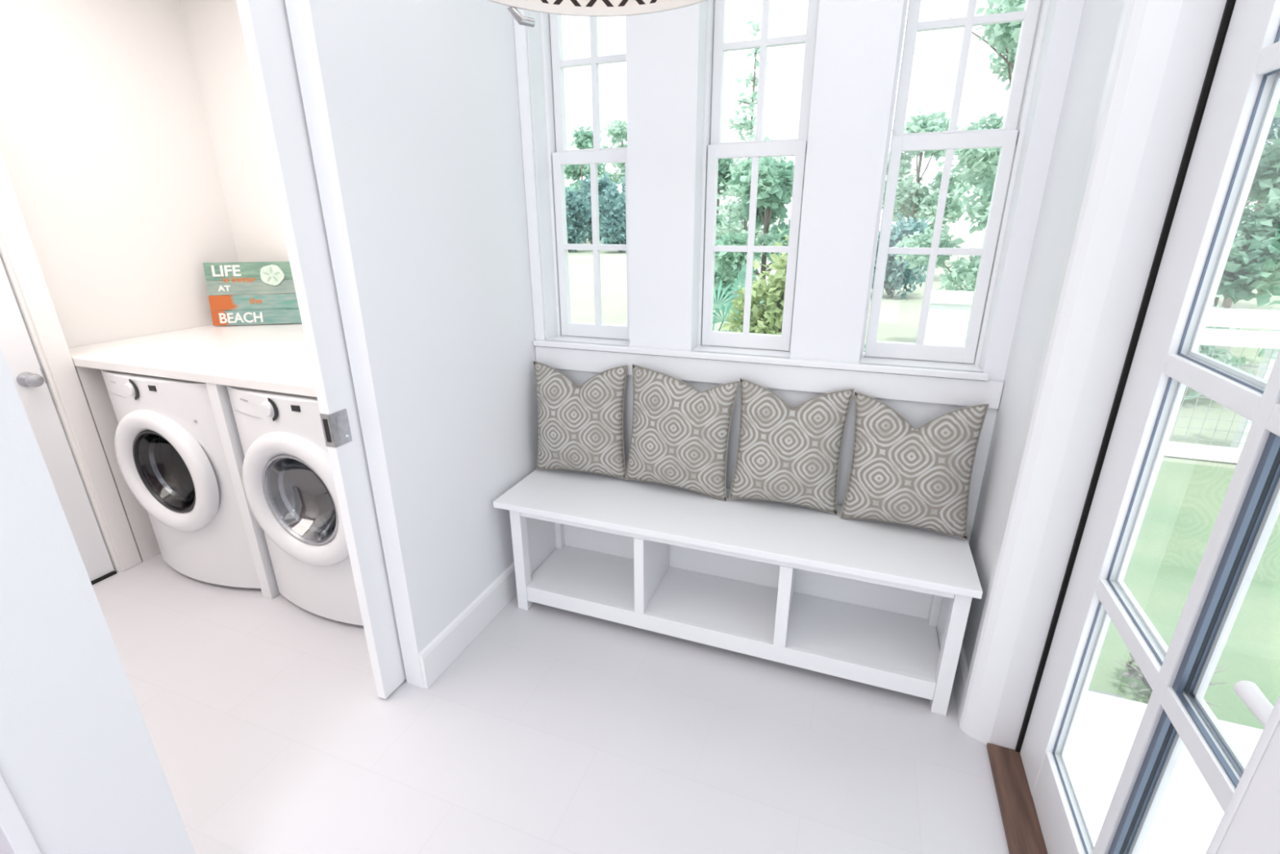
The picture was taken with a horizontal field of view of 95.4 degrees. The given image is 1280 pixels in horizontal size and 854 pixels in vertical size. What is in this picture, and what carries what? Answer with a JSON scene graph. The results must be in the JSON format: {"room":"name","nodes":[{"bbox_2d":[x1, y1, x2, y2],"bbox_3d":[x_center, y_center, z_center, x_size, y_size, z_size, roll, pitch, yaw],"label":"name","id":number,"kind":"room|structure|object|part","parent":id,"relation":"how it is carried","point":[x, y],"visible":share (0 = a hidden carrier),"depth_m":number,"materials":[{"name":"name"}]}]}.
{"room":"mudroom","nodes":[
{"label":"mudroom","id":0,"kind":"room"},
{"bbox_2d":[0,0,250,572],"bbox_3d":[-3.217,-0.040,0.832,0.375,2.850,5.620,7,21,19],"label":"wall","id":1,"kind":"structure","parent":0,"point":[106,148],"depth_m":2.71,"materials":[{"name":"white paint"}]},
{"bbox_2d":[0,257,114,581],"bbox_3d":[-2.598,-0.177,1.974,0.113,2.100,0.874,7,21,19],"label":"door","id":2,"kind":"structure","parent":1,"relation":"in","point":[30,382],"depth_m":2.44,"materials":[{"name":"white paint"}]},
{"bbox_3d":[-2.445,-0.188,2.339,0.073,0.060,0.060,7,21,19],"label":"knob","id":3,"kind":"part","parent":2,"relation":"part of","materials":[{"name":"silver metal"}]},
{"bbox_3d":[-2.468,-0.213,2.402,0.022,0.065,0.006,7,21,19],"label":"latch plate","id":4,"kind":"part","parent":2,"relation":"part of","materials":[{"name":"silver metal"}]},
{"bbox_2d":[0,151,142,570],"bbox_3d":[-2.422,-0.370,2.394,0.013,2.199,0.080,7,21,19],"label":"trim","id":5,"kind":"structure","parent":1,"relation":"attached to","point":[14,232],"depth_m":2.43,"materials":[{"name":"white paint"}]},
{"bbox_2d":[90,570,116,584],"bbox_3d":[-2.623,0.814,2.343,0.062,0.010,0.870,7,21,19],"label":"trim","id":6,"kind":"structure","parent":1,"relation":"attached to","point":[113,572],"depth_m":2.67,"materials":[{"name":"black"}]},
{"bbox_2d":[0,0,537,853],"bbox_3d":[-0.866,-0.342,1.627,0.215,2.850,1.870,7,21,19],"label":"wall","id":7,"kind":"structure","parent":0,"point":[411,107],"depth_m":1.69,"materials":[{"name":"white paint"}]},
{"bbox_2d":[0,773,41,853],"bbox_3d":[-1.199,-0.086,0.775,0.219,2.748,0.028,7,21,19],"label":"trim","id":8,"kind":"structure","parent":7,"relation":"attached to","point":[15,836],"depth_m":1.02,"materials":[{"name":"white paint"}]},
{"bbox_2d":[236,0,406,698],"bbox_3d":[-0.766,-0.322,1.885,0.040,2.420,0.704,7,21,19],"label":"door","id":9,"kind":"structure","parent":7,"relation":"in","point":[265,27],"depth_m":1.57,"materials":[{"name":"white paint"}]},
{"bbox_3d":[-0.890,0.011,1.656,0.017,0.070,0.002,7,21,19],"label":"edge pull","id":10,"kind":"part","parent":9,"relation":"part of","materials":[{"name":"black plastic"}]},
{"bbox_3d":[-0.878,0.001,1.683,0.036,0.100,0.060,7,21,19],"label":"pull plate","id":11,"kind":"part","parent":9,"relation":"part of","materials":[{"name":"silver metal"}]},
{"bbox_2d":[418,561,516,688],"bbox_3d":[-0.593,0.703,2.407,0.014,0.149,0.894,7,21,19],"label":"baseboard","id":12,"kind":"structure","parent":7,"relation":"attached to","point":[438,655],"depth_m":2.22,"materials":[{"name":"white paint"}]},
{"bbox_2d":[92,553,1008,853],"bbox_3d":[-1.516,1.482,0.663,4.260,0.120,5.550,7,21,19],"label":"floor","id":13,"kind":"structure","parent":0,"point":[554,730],"depth_m":1.82,"materials":[{"name":"tile"}]},
{"bbox_2d":[100,368,260,588],"bbox_3d":[-1.857,0.142,2.797,0.686,0.956,0.811,7,21,19],"label":"washing machine","id":14,"kind":"object","parent":13,"relation":"on","point":[169,450],"visible":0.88,"depth_m":2.46,"materials":[{"name":"white metal"}]},
{"bbox_3d":[-1.971,0.172,2.490,0.356,0.356,0.101,7,21,19],"label":"door glass","id":15,"kind":"part","parent":14,"relation":"part of","materials":[{"name":"glass"}]},
{"bbox_3d":[-1.990,0.190,2.441,0.550,0.550,0.061,7,21,19],"label":"door","id":16,"kind":"part","parent":14,"relation":"part of","materials":[{"name":"white plastic"}]},
{"bbox_2d":[205,382,279,599],"bbox_3d":[-1.450,0.131,2.805,0.055,0.965,0.992,7,21,19],"label":"divider panel","id":17,"kind":"object","parent":13,"relation":"on","point":[219,396],"visible":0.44,"depth_m":2.34,"materials":[{"name":"white paint"}]},
{"bbox_2d":[226,385,363,625],"bbox_3d":[-1.141,0.230,2.542,0.686,0.956,0.811,7,21,19],"label":"dryer","id":18,"kind":"object","parent":13,"relation":"on","point":[289,486],"visible":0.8,"depth_m":2.25,"materials":[{"name":"white metal"}]},
{"bbox_3d":[-1.274,0.277,2.186,0.550,0.550,0.061,7,21,19],"label":"door","id":19,"kind":"part","parent":18,"relation":"part of","materials":[{"name":"white plastic"}]},
{"bbox_2d":[493,469,982,715],"bbox_3d":[0.293,0.558,2.265,1.691,0.507,0.429,7,21,19],"label":"storage bench","id":20,"kind":"object","parent":13,"relation":"on","point":[886,605],"visible":0.9,"depth_m":2.18,"materials":[{"name":"white paint"}]},
{"bbox_3d":[-0.485,0.533,2.388,0.046,0.480,0.046,7,21,19],"label":"leg","id":21,"kind":"part","parent":20,"relation":"part of","materials":[{"name":"white paint"}]},
{"bbox_3d":[-0.441,0.459,2.521,0.012,0.431,0.268,7,21,19],"label":"panel","id":22,"kind":"part","parent":20,"relation":"part of","materials":[{"name":"white paint"}]},
{"bbox_3d":[-0.375,0.433,2.664,0.046,0.480,0.046,7,21,19],"label":"leg","id":23,"kind":"part","parent":20,"relation":"part of","materials":[{"name":"white paint"}]},
{"bbox_2d":[533,360,627,479],"bbox_3d":[-0.253,-0.027,2.422,0.423,0.482,0.140,5,20,14],"label":"throw cushion","id":24,"kind":"object","parent":20,"relation":"on","point":[580,428],"visible":1,"depth_m":2.38,"materials":[{"name":"grey fabric"}]},
{"bbox_2d":[624,364,739,501],"bbox_3d":[0.147,0.023,2.269,0.448,0.496,0.142,9,22,25],"label":"throw cushion","id":25,"kind":"object","parent":20,"relation":"on","point":[680,433],"visible":1,"depth_m":2.22,"materials":[{"name":"grey fabric"}]},
{"bbox_3d":[0.251,0.776,2.171,1.532,0.070,0.022,7,21,19],"label":"rail","id":26,"kind":"part","parent":20,"relation":"part of","materials":[{"name":"white paint"}]},
{"bbox_3d":[0.249,0.417,2.042,1.532,0.038,0.022,7,21,19],"label":"rail","id":27,"kind":"part","parent":20,"relation":"part of","materials":[{"name":"white paint"}]},
{"bbox_3d":[0.292,0.332,2.184,1.691,0.026,0.429,7,21,19],"label":"seat","id":28,"kind":"part","parent":20,"relation":"part of","materials":[{"name":"white paint"}]},
{"bbox_3d":[0.370,0.495,2.406,1.585,0.431,0.009,7,21,19],"label":"panel","id":29,"kind":"part","parent":20,"relation":"part of","materials":[{"name":"white paint"}]},
{"bbox_2d":[728,377,854,514],"bbox_3d":[0.545,0.074,2.140,0.412,0.477,0.143,6,21,16],"label":"throw cushion","id":30,"kind":"object","parent":20,"relation":"on","point":[787,454],"visible":1,"depth_m":2.10,"materials":[{"name":"grey fabric"}]},
{"bbox_2d":[840,391,989,539],"bbox_3d":[0.922,0.131,1.989,0.416,0.466,0.144,8,22,22],"label":"throw cushion","id":31,"kind":"object","parent":20,"relation":"on","point":[900,473],"visible":1,"depth_m":1.95,"materials":[{"name":"grey fabric"}]},
{"bbox_3d":[1.103,0.614,2.137,0.046,0.480,0.046,7,21,19],"label":"leg","id":32,"kind":"part","parent":20,"relation":"part of","materials":[{"name":"white paint"}]},
{"bbox_3d":[1.058,0.642,1.987,0.012,0.431,0.268,7,21,19],"label":"panel","id":33,"kind":"part","parent":20,"relation":"part of","materials":[{"name":"white paint"}]},
{"bbox_3d":[0.992,0.714,1.861,0.046,0.480,0.046,7,21,19],"label":"leg","id":34,"kind":"part","parent":20,"relation":"part of","materials":[{"name":"white paint"}]},
{"bbox_2d":[986,742,1048,853],"bbox_3d":[0.966,1.146,1.347,0.140,0.015,0.980,7,21,19],"label":"threshold","id":35,"kind":"object","parent":13,"relation":"on","point":[1022,828],"visible":0.55,"depth_m":1.61,"materials":[{"name":"brown wood"}]},
{"bbox_2d":[178,0,1084,542],"bbox_3d":[-0.463,-0.696,2.599,4.360,2.850,0.390,7,21,19],"label":"wall","id":36,"kind":"structure","parent":0,"point":[857,41],"depth_m":2.02,"materials":[{"name":"white paint"}]},
{"bbox_2d":[68,323,316,397],"bbox_3d":[-1.595,-0.360,2.687,1.856,0.036,1.007,7,21,19],"label":"countertop","id":37,"kind":"structure","parent":36,"relation":"attached to","point":[273,357],"depth_m":2.48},
{"bbox_2d":[203,261,302,325],"bbox_3d":[-2.089,-0.725,3.162,0.460,0.328,0.077,-3,20,-8],"label":"sign","id":38,"kind":"object","parent":37,"relation":"on","point":[249,283],"visible":0.99,"depth_m":3.15,"materials":[{"name":"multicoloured wood"}]},
{"bbox_2d":[513,8,545,340],"bbox_3d":[-0.427,-1.070,2.217,0.044,1.488,0.015,7,21,19],"label":"trim","id":39,"kind":"structure","parent":36,"relation":"attached to","point":[520,31],"depth_m":2.24,"materials":[{"name":"white paint"}]},
{"bbox_2d":[540,12,629,339],"bbox_3d":[-0.173,-1.050,2.292,0.377,1.398,0.090,7,21,19],"label":"window","id":40,"kind":"structure","parent":36,"relation":"in","point":[553,64],"depth_m":2.30,"materials":[{"name":"white paint"}]},
{"bbox_3d":[-0.173,-1.050,2.292,0.377,1.398,0.090,7,21,19],"label":"frame","id":41,"kind":"part","parent":40,"relation":"part of","materials":[{"name":"white paint"}]},
{"bbox_3d":[-0.170,-1.372,2.188,0.345,0.694,0.034,7,21,19],"label":"sash","id":42,"kind":"part","parent":40,"relation":"part of","materials":[{"name":"white paint"}]},
{"bbox_3d":[-0.179,-0.730,2.384,0.345,0.728,0.034,7,21,19],"label":"sash","id":43,"kind":"part","parent":40,"relation":"part of","materials":[{"name":"white paint"}]},
{"bbox_2d":[697,0,819,351],"bbox_3d":[0.419,-0.978,2.080,0.376,1.398,0.090,7,21,19],"label":"window","id":44,"kind":"structure","parent":36,"relation":"in","point":[713,149],"depth_m":2.08,"materials":[{"name":"white paint"}]},
{"bbox_3d":[0.413,-0.657,2.173,0.344,0.728,0.034,7,21,19],"label":"sash","id":45,"kind":"part","parent":44,"relation":"part of","materials":[{"name":"white paint"}]},
{"bbox_3d":[0.421,-1.300,1.977,0.344,0.694,0.034,7,21,19],"label":"sash","id":46,"kind":"part","parent":44,"relation":"part of","materials":[{"name":"white paint"}]},
{"bbox_2d":[533,335,989,380],"bbox_3d":[0.381,-0.293,2.274,1.695,0.022,0.225,7,21,19],"label":"trim","id":47,"kind":"structure","parent":36,"relation":"attached to","point":[873,364],"depth_m":2.14,"materials":[{"name":"white paint"}]},
{"bbox_2d":[534,346,1004,408],"bbox_3d":[0.372,-0.204,2.208,1.743,0.091,0.021,7,21,19],"label":"trim","id":48,"kind":"structure","parent":36,"relation":"attached to","point":[933,389],"depth_m":2.13,"materials":[{"name":"white paint"}]},
{"bbox_2d":[859,0,1050,364],"bbox_3d":[0.999,-0.907,1.874,0.387,1.398,0.090,7,21,19],"label":"window","id":49,"kind":"structure","parent":36,"relation":"in","point":[1010,137],"depth_m":1.87,"materials":[{"name":"white paint"}]},
{"bbox_3d":[0.993,-0.587,1.966,0.355,0.728,0.034,7,21,19],"label":"sash","id":50,"kind":"part","parent":49,"relation":"part of","materials":[{"name":"white paint"}]},
{"bbox_3d":[1.001,-1.229,1.770,0.355,0.694,0.034,7,21,19],"label":"sash","id":51,"kind":"part","parent":49,"relation":"part of","materials":[{"name":"white paint"}]},
{"bbox_2d":[962,0,1124,669],"bbox_3d":[0.345,0.440,-0.564,0.198,2.850,5.370,7,21,19],"label":"wall","id":52,"kind":"structure","parent":0,"point":[1100,20],"depth_m":1.63,"materials":[{"name":"white paint"}]},
{"bbox_2d":[952,642,968,717],"bbox_3d":[1.120,0.817,2.059,0.014,0.149,0.409,7,21,19],"label":"baseboard","id":53,"kind":"structure","parent":52,"relation":"attached to","point":[962,671],"depth_m":1.94,"materials":[{"name":"white paint"}]},
{"bbox_2d":[957,0,1226,750],"bbox_3d":[1.109,-0.174,1.405,0.221,2.458,0.070,11,23,29],"label":"trim","id":54,"kind":"structure","parent":52,"relation":"attached to","point":[1162,51],"depth_m":1.38,"materials":[{"name":"white paint"}]},
{"bbox_2d":[1015,0,1235,752],"bbox_3d":[1.145,-0.162,1.352,0.022,2.438,0.010,7,21,19],"label":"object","id":55,"kind":"structure","parent":52,"relation":"attached to","point":[1229,6],"depth_m":1.33,"materials":[{"name":"black"}]},
{"bbox_2d":[1020,0,1279,853],"bbox_3d":[0.958,-0.005,0.930,0.119,2.430,0.962,7,21,19],"label":"door","id":56,"kind":"structure","parent":52,"relation":"in","point":[1244,96],"depth_m":1.14,"materials":[{"name":"white paint"}]},
{"bbox_3d":[0.808,0.372,0.707,0.074,0.190,0.149,7,21,19],"label":"lever handle","id":57,"kind":"part","parent":56,"relation":"part of","materials":[{"name":"white paint"}]},
{"bbox_2d":[1205,694,1279,853],"bbox_3d":[0.733,0.167,0.465,0.210,2.459,0.108,7,21,19],"label":"trim","id":58,"kind":"structure","parent":52,"relation":"attached to","point":[1250,824],"depth_m":0.61,"materials":[{"name":"white paint"}]},
{"bbox_3d":[-1.484,-1.271,-0.208,4.270,0.150,5.800,7,21,19],"label":"ceiling","id":59,"kind":"structure","parent":0,"visible":0},
{"bbox_2d":[487,0,707,27],"bbox_3d":[-0.089,-1.195,0.943,0.628,0.789,0.628,7,21,19],"label":"pendant lamp","id":60,"kind":"object","parent":59,"relation":"hanging from","point":[565,7],"visible":1,"depth_m":1.33,"materials":[{"name":"fabric"}]},
{"bbox_3d":[-0.087,-0.861,1.064,0.628,0.017,0.628,7,21,19],"label":"shade trim","id":61,"kind":"part","parent":60,"relation":"part of","materials":[{"name":"white fabric"}]},
{"bbox_3d":[-0.088,-1.001,1.013,0.624,0.286,0.624,7,21,19],"label":"lamp shade","id":62,"kind":"part","parent":60,"relation":"part of","materials":[{"name":"fabric"}]},
{"label":"outside","id":63,"kind":"structure","parent":0,"visible":0},
{"bbox_2d":[568,229,1279,468],"bbox_3d":[16.296,-12.876,41.289,120.000,0.288,87.650,7,21,19],"label":"ground","id":64,"kind":"structure","parent":63,"point":[899,318],"depth_m":12.08,"materials":[{"name":"green plant"}]},
{"bbox_2d":[564,186,591,252],"bbox_3d":[-4.068,-11.630,32.761,2.742,3.608,2.823,-15,25,-35],"label":"bush","id":65,"kind":"object","parent":64,"relation":"on","point":[577,220],"visible":0.48,"depth_m":32.26,"materials":[{"name":"green plant"}]},
{"bbox_2d":[564,125,606,243],"bbox_3d":[-4.306,-17.762,42.935,4.203,8.021,5.227,8,21,21],"label":"tree","id":66,"kind":"object","parent":64,"relation":"on","point":[584,140],"visible":0.26,"depth_m":42.13,"materials":[{"name":"green plant"}]},
{"bbox_2d":[574,171,619,244],"bbox_3d":[-2.911,-13.514,36.335,3.256,4.542,3.550,8,21,22],"label":"bush","id":67,"kind":"object","parent":64,"relation":"on","point":[603,182],"visible":0.19,"depth_m":35.48,"materials":[{"name":"green plant"}]},
{"bbox_2d":[598,182,626,253],"bbox_3d":[-1.144,-11.306,31.556,3.195,3.725,2.699,10,22,27],"label":"bush","id":68,"kind":"object","parent":64,"relation":"on","point":[613,224],"visible":0.73,"depth_m":31.29,"materials":[{"name":"green plant"}]},
{"bbox_2d":[600,118,626,194],"bbox_3d":[-1.254,-19.978,47.352,5.513,9.154,4.244,6,21,16],"label":"tree","id":69,"kind":"object","parent":64,"relation":"on","point":[619,131],"visible":0.11,"depth_m":45.76,"materials":[{"name":"green plant"}]},
{"bbox_2d":[621,176,625,191],"bbox_3d":[0.147,-13.504,35.380,2.773,5.134,2.857,12,23,31],"label":"bush","id":70,"kind":"object","parent":64,"relation":"on","point":[623,184],"visible":0.02,"depth_m":34.94,"materials":[{"name":"green plant"}]},
{"bbox_2d":[713,158,739,300],"bbox_3d":[1.514,-4.679,13.418,1.830,3.696,2.696,4,20,12],"label":"tree","id":71,"kind":"object","parent":64,"relation":"on","point":[725,175],"visible":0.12,"depth_m":12.98,"materials":[{"name":"green plant"}]},
{"bbox_2d":[712,264,764,331],"bbox_3d":[0.678,-0.829,5.477,1.581,1.536,1.581,7,21,19],"label":"palmetto","id":72,"kind":"object","parent":64,"relation":"on","point":[724,308],"visible":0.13,"depth_m":5.42,"materials":[{"name":"green plant"}]},
{"bbox_3d":[0.744,-0.896,4.912,0.627,0.355,0.355,-4,20,-9],"label":"fan blade","id":73,"kind":"part","parent":72,"relation":"part of","materials":[{"name":"green plant"}]},
{"bbox_3d":[0.775,-1.225,5.736,0.628,0.394,0.329,7,21,19],"label":"fan blade","id":74,"kind":"part","parent":72,"relation":"part of","materials":[{"name":"green plant"}]},
{"bbox_3d":[0.961,-1.324,5.337,0.190,0.465,0.627,-4,20,-9],"label":"fan blade","id":75,"kind":"part","parent":72,"relation":"part of","materials":[{"name":"green plant"}]},
{"bbox_2d":[715,19,778,298],"bbox_3d":[2.011,-4.750,11.107,1.707,5.072,1.527,5,21,15],"label":"slender conifer","id":76,"kind":"object","parent":64,"relation":"on","point":[744,122],"visible":0.3,"depth_m":10.74,"materials":[{"name":"green plant"}]},
{"bbox_2d":[714,155,800,308],"bbox_3d":[1.938,-2.716,8.948,1.832,2.714,1.526,3,20,9],"label":"tree","id":77,"kind":"object","parent":64,"relation":"on","point":[775,177],"visible":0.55,"depth_m":8.50,"materials":[{"name":"green plant"}]},
{"bbox_2d":[720,227,798,344],"bbox_3d":[0.980,-0.595,4.478,0.732,1.785,0.694,-11,22,-26],"label":"bush","id":78,"kind":"object","parent":64,"relation":"on","point":[768,320],"visible":0.22,"depth_m":4.30,"materials":[{"name":"green plant"}]},
{"bbox_2d":[871,213,928,297],"bbox_3d":[5.933,-4.015,13.716,1.706,1.907,1.836,15,25,36],"label":"bush","id":79,"kind":"object","parent":64,"relation":"on","point":[895,273],"visible":0.41,"depth_m":13.42,"materials":[{"name":"green plant"}]},
{"bbox_3d":[5.962,-3.793,13.820,0.688,1.418,0.755,15,25,36],"label":"stem","id":80,"kind":"part","parent":79,"relation":"part of","materials":[{"name":"green plant"}]},
{"bbox_2d":[878,106,973,279],"bbox_3d":[8.463,-6.819,17.204,2.950,4.748,2.784,18,27,42],"label":"tree","id":81,"kind":"object","parent":64,"relation":"on","point":[910,200],"visible":0.5,"depth_m":16.49,"materials":[{"name":"green plant"}]},
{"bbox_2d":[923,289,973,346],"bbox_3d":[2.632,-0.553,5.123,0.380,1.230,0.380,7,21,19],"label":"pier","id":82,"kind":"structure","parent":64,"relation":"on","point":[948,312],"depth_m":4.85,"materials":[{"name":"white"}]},
{"bbox_2d":[891,0,1026,291],"bbox_3d":[4.654,-3.164,7.174,2.371,4.728,1.982,-1,20,-2],"label":"tree","id":83,"kind":"object","parent":64,"relation":"on","point":[981,163],"visible":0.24,"depth_m":7.05,"materials":[{"name":"green plant"}]},
{"bbox_2d":[1088,461,1279,729],"bbox_3d":[5.867,1.180,2.369,8.330,0.200,3.350,7,21,19],"label":"lawn","id":84,"kind":"structure","parent":64,"relation":"on","point":[1185,502],"depth_m":3.03,"materials":[{"name":"green plant"}]},
{"bbox_2d":[1088,688,1124,698],"bbox_3d":[1.736,1.102,2.218,0.460,0.100,0.180,7,21,19],"label":"stone slab","id":85,"kind":"object","parent":84,"relation":"on","point":[1100,692],"visible":0.06,"depth_m":2.25,"materials":[{"name":"white stone"}]},
{"bbox_2d":[1115,653,1227,706],"bbox_3d":[2.090,0.996,2.316,0.309,0.236,0.300,-6,20,-14],"label":"plant","id":86,"kind":"object","parent":84,"relation":"on","point":[1134,672],"visible":0.16,"depth_m":2.35,"materials":[{"name":"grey plant"}]},
{"bbox_2d":[1183,294,1251,399],"bbox_3d":[5.605,-0.888,6.093,1.279,1.198,1.312,2,20,7],"label":"bush","id":87,"kind":"object","parent":64,"relation":"on","point":[1204,348],"visible":0.02,"depth_m":5.87,"materials":[{"name":"green plant"}]},
{"bbox_2d":[1164,307,1279,463],"bbox_3d":[6.618,-0.076,3.743,8.100,1.220,0.140,7,21,19],"label":"fence","id":88,"kind":"object","parent":64,"relation":"on","point":[1269,340],"visible":0.14,"depth_m":4.35,"materials":[{"name":"white"}]},
{"bbox_3d":[6.599,0.459,3.888,8.050,0.115,0.040,7,21,19],"label":"rail","id":89,"kind":"part","parent":88,"relation":"part of","materials":[{"name":"white"}]},
{"bbox_3d":[6.593,-0.401,3.578,8.050,0.125,0.040,7,21,19],"label":"rail","id":90,"kind":"part","parent":88,"relation":"part of","materials":[{"name":"white wood"}]},
{"bbox_3d":[6.593,-0.538,3.529,8.050,0.135,0.040,7,21,19],"label":"rail","id":91,"kind":"part","parent":88,"relation":"part of","materials":[{"name":"white wood"}]},
{"bbox_3d":[4.754,-0.311,4.429,0.100,1.220,0.098,7,21,19],"label":"fence post","id":92,"kind":"part","parent":88,"relation":"part of","materials":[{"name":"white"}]},
{"bbox_2d":[1213,98,1279,306],"bbox_3d":[7.150,-2.693,6.952,2.159,3.962,2.302,16,25,37],"label":"tree","id":93,"kind":"object","parent":64,"relation":"on","point":[1253,261],"visible":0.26,"depth_m":6.52,"materials":[{"name":"green plant"}]},
{"bbox_2d":[1221,102,1279,308],"bbox_3d":[11.293,-4.996,9.505,3.073,6.508,3.246,2,20,7],"label":"tree","id":94,"kind":"object","parent":64,"relation":"on","point":[1227,303],"visible":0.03,"depth_m":10.13,"materials":[{"name":"green plant"}]},
{"bbox_2d":[1245,101,1279,208],"bbox_3d":[15.050,-8.962,14.430,5.342,10.578,3.976,-9,21,-21],"label":"tree","id":95,"kind":"object","parent":64,"relation":"on","point":[1277,114],"visible":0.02,"depth_m":15.16,"materials":[{"name":"green plant"}]},
{"bbox_2d":[1257,300,1279,356],"bbox_3d":[7.208,-0.831,5.897,1.288,1.203,1.426,-4,20,-9],"label":"bush","id":96,"kind":"object","parent":64,"relation":"on","point":[1260,353],"visible":0.03,"depth_m":6.36,"materials":[{"name":"green plant"}]},
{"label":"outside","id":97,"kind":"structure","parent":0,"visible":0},
{"bbox_2d":[1066,690,1262,853],"bbox_3d":[1.577,2.252,-0.905,2.730,0.460,6.080,7,21,19],"label":"porch","id":98,"kind":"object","parent":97,"point":[1188,816],"depth_m":1.75,"materials":[{"name":"white concrete"}]}
]}

